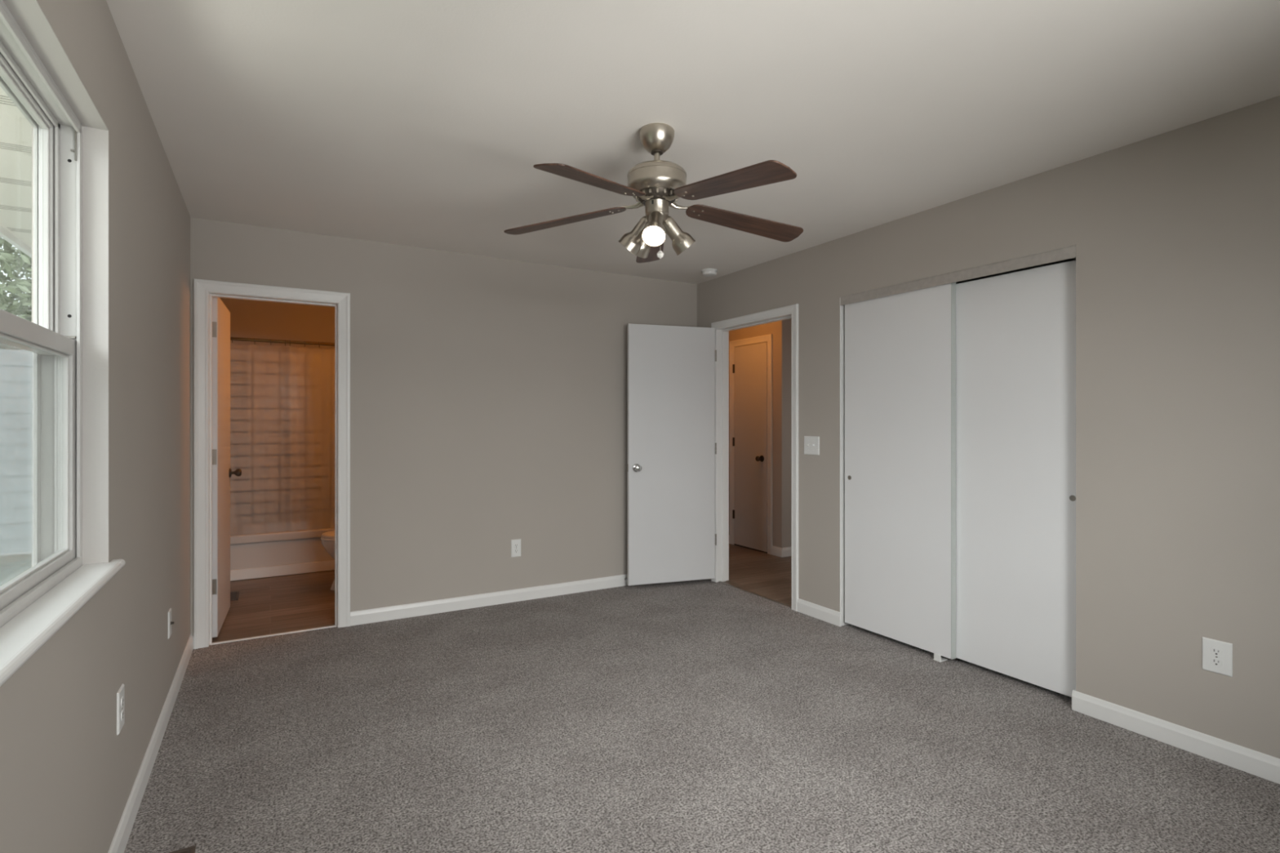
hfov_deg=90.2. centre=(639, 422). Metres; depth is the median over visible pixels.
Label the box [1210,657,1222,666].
receptacle
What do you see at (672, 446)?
door
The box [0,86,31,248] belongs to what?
house siding
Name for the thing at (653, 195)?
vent
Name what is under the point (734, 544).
gap
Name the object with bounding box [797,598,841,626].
baseboard
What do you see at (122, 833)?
baseboard
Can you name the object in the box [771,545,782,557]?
baseboard
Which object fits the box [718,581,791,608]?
threshold
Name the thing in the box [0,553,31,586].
ground
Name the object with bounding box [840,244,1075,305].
closet track
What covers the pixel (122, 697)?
receptacle
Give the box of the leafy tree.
[0,236,31,350]
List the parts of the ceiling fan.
fan blade, fan blade, fan blade, bulb, fan blade, fan blade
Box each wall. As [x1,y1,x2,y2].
[0,0,190,852]
[0,349,31,555]
[190,217,697,636]
[220,297,334,524]
[697,95,1279,758]
[728,318,791,547]
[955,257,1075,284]
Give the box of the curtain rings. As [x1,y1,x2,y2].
[231,337,334,347]
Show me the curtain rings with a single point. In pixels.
(232, 337)
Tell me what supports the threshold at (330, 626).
on the floor
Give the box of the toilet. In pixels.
[320,530,334,590]
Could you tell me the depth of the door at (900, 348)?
3.63 m
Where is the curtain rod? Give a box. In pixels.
[230,337,334,346]
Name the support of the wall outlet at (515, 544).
attached to the wall at (488, 395)
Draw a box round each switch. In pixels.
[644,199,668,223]
[804,435,819,455]
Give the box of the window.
[0,0,125,686]
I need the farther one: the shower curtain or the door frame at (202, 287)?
the shower curtain
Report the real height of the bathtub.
0.360 m
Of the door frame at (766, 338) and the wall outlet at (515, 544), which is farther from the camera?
the door frame at (766, 338)
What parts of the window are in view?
sash, sash, frame, sill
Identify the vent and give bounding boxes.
[168,844,195,852]
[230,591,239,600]
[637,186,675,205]
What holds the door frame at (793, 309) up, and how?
attached to the wall at (1175, 233)
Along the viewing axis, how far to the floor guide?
3.42 m
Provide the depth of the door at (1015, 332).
3.11 m
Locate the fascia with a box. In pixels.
[0,226,31,257]
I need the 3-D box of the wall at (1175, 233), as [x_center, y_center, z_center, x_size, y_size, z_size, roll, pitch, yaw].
[1.708,0.059,3.339,0.116,2.435,4.705,0,0,-30]
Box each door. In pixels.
[212,297,241,637]
[626,323,716,585]
[732,342,767,551]
[844,282,955,659]
[955,260,1075,697]
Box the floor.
[124,543,1279,852]
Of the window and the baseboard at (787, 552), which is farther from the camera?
the baseboard at (787, 552)
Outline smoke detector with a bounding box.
[701,268,717,276]
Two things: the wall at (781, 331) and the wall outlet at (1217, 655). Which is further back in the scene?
the wall at (781, 331)
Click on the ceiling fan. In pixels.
(656, 184)
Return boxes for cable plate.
[168,608,173,639]
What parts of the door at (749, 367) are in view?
knob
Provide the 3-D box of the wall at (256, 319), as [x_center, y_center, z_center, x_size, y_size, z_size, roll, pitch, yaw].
[-2.499,0.059,5.169,1.640,2.435,2.450,0,0,-30]
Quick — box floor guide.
[933,653,947,662]
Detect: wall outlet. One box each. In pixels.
[116,683,124,735]
[511,538,520,557]
[1202,636,1232,676]
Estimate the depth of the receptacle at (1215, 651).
2.40 m
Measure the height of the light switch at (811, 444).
0.122 m
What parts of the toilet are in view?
seat, lid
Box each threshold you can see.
[208,624,337,644]
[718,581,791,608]
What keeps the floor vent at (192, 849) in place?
in the floor
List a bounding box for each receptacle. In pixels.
[120,696,124,707]
[120,709,124,720]
[1210,647,1222,656]
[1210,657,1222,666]
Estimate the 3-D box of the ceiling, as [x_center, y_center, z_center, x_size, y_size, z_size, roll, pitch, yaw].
[0.565,-1.208,4.159,6.250,0.100,7.570,0,0,-30]
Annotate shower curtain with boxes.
[230,347,334,524]
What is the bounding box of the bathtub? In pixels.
[230,517,334,581]
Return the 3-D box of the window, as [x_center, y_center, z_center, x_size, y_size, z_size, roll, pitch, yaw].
[-1.212,-0.200,1.194,0.180,1.230,1.372,0,0,-30]
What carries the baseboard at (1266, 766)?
attached to the wall at (1175, 233)
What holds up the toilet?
on the floor
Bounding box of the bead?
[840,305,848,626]
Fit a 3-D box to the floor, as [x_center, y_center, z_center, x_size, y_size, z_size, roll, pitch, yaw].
[0.622,1.302,4.221,6.090,0.050,7.320,0,0,-30]
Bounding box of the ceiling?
[106,0,1279,284]
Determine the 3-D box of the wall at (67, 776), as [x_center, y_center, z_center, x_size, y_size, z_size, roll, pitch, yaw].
[-2.031,0.059,2.567,0.160,2.435,7.420,0,0,-30]
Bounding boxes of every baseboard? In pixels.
[107,633,193,852]
[350,573,627,626]
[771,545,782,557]
[782,546,791,557]
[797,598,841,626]
[1071,689,1279,784]
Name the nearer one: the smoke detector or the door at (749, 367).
the smoke detector
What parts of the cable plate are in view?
plate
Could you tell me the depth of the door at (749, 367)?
6.43 m
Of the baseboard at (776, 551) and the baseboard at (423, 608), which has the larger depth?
the baseboard at (776, 551)
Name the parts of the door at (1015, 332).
finger pull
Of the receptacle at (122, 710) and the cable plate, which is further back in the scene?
the cable plate
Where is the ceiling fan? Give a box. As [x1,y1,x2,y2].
[503,123,803,262]
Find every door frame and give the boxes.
[193,278,350,648]
[711,303,798,611]
[729,333,772,555]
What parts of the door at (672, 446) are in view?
knob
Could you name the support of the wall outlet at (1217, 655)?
attached to the wall at (1175, 233)
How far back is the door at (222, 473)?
3.90 m
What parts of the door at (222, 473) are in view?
knob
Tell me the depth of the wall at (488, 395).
4.38 m
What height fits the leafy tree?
6.487 m
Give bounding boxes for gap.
[733,543,767,553]
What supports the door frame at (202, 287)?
attached to the wall at (488, 395)
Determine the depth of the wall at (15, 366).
8.10 m
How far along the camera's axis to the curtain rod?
5.33 m
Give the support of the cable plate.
attached to the wall at (67, 776)
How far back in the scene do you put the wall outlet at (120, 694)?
1.88 m

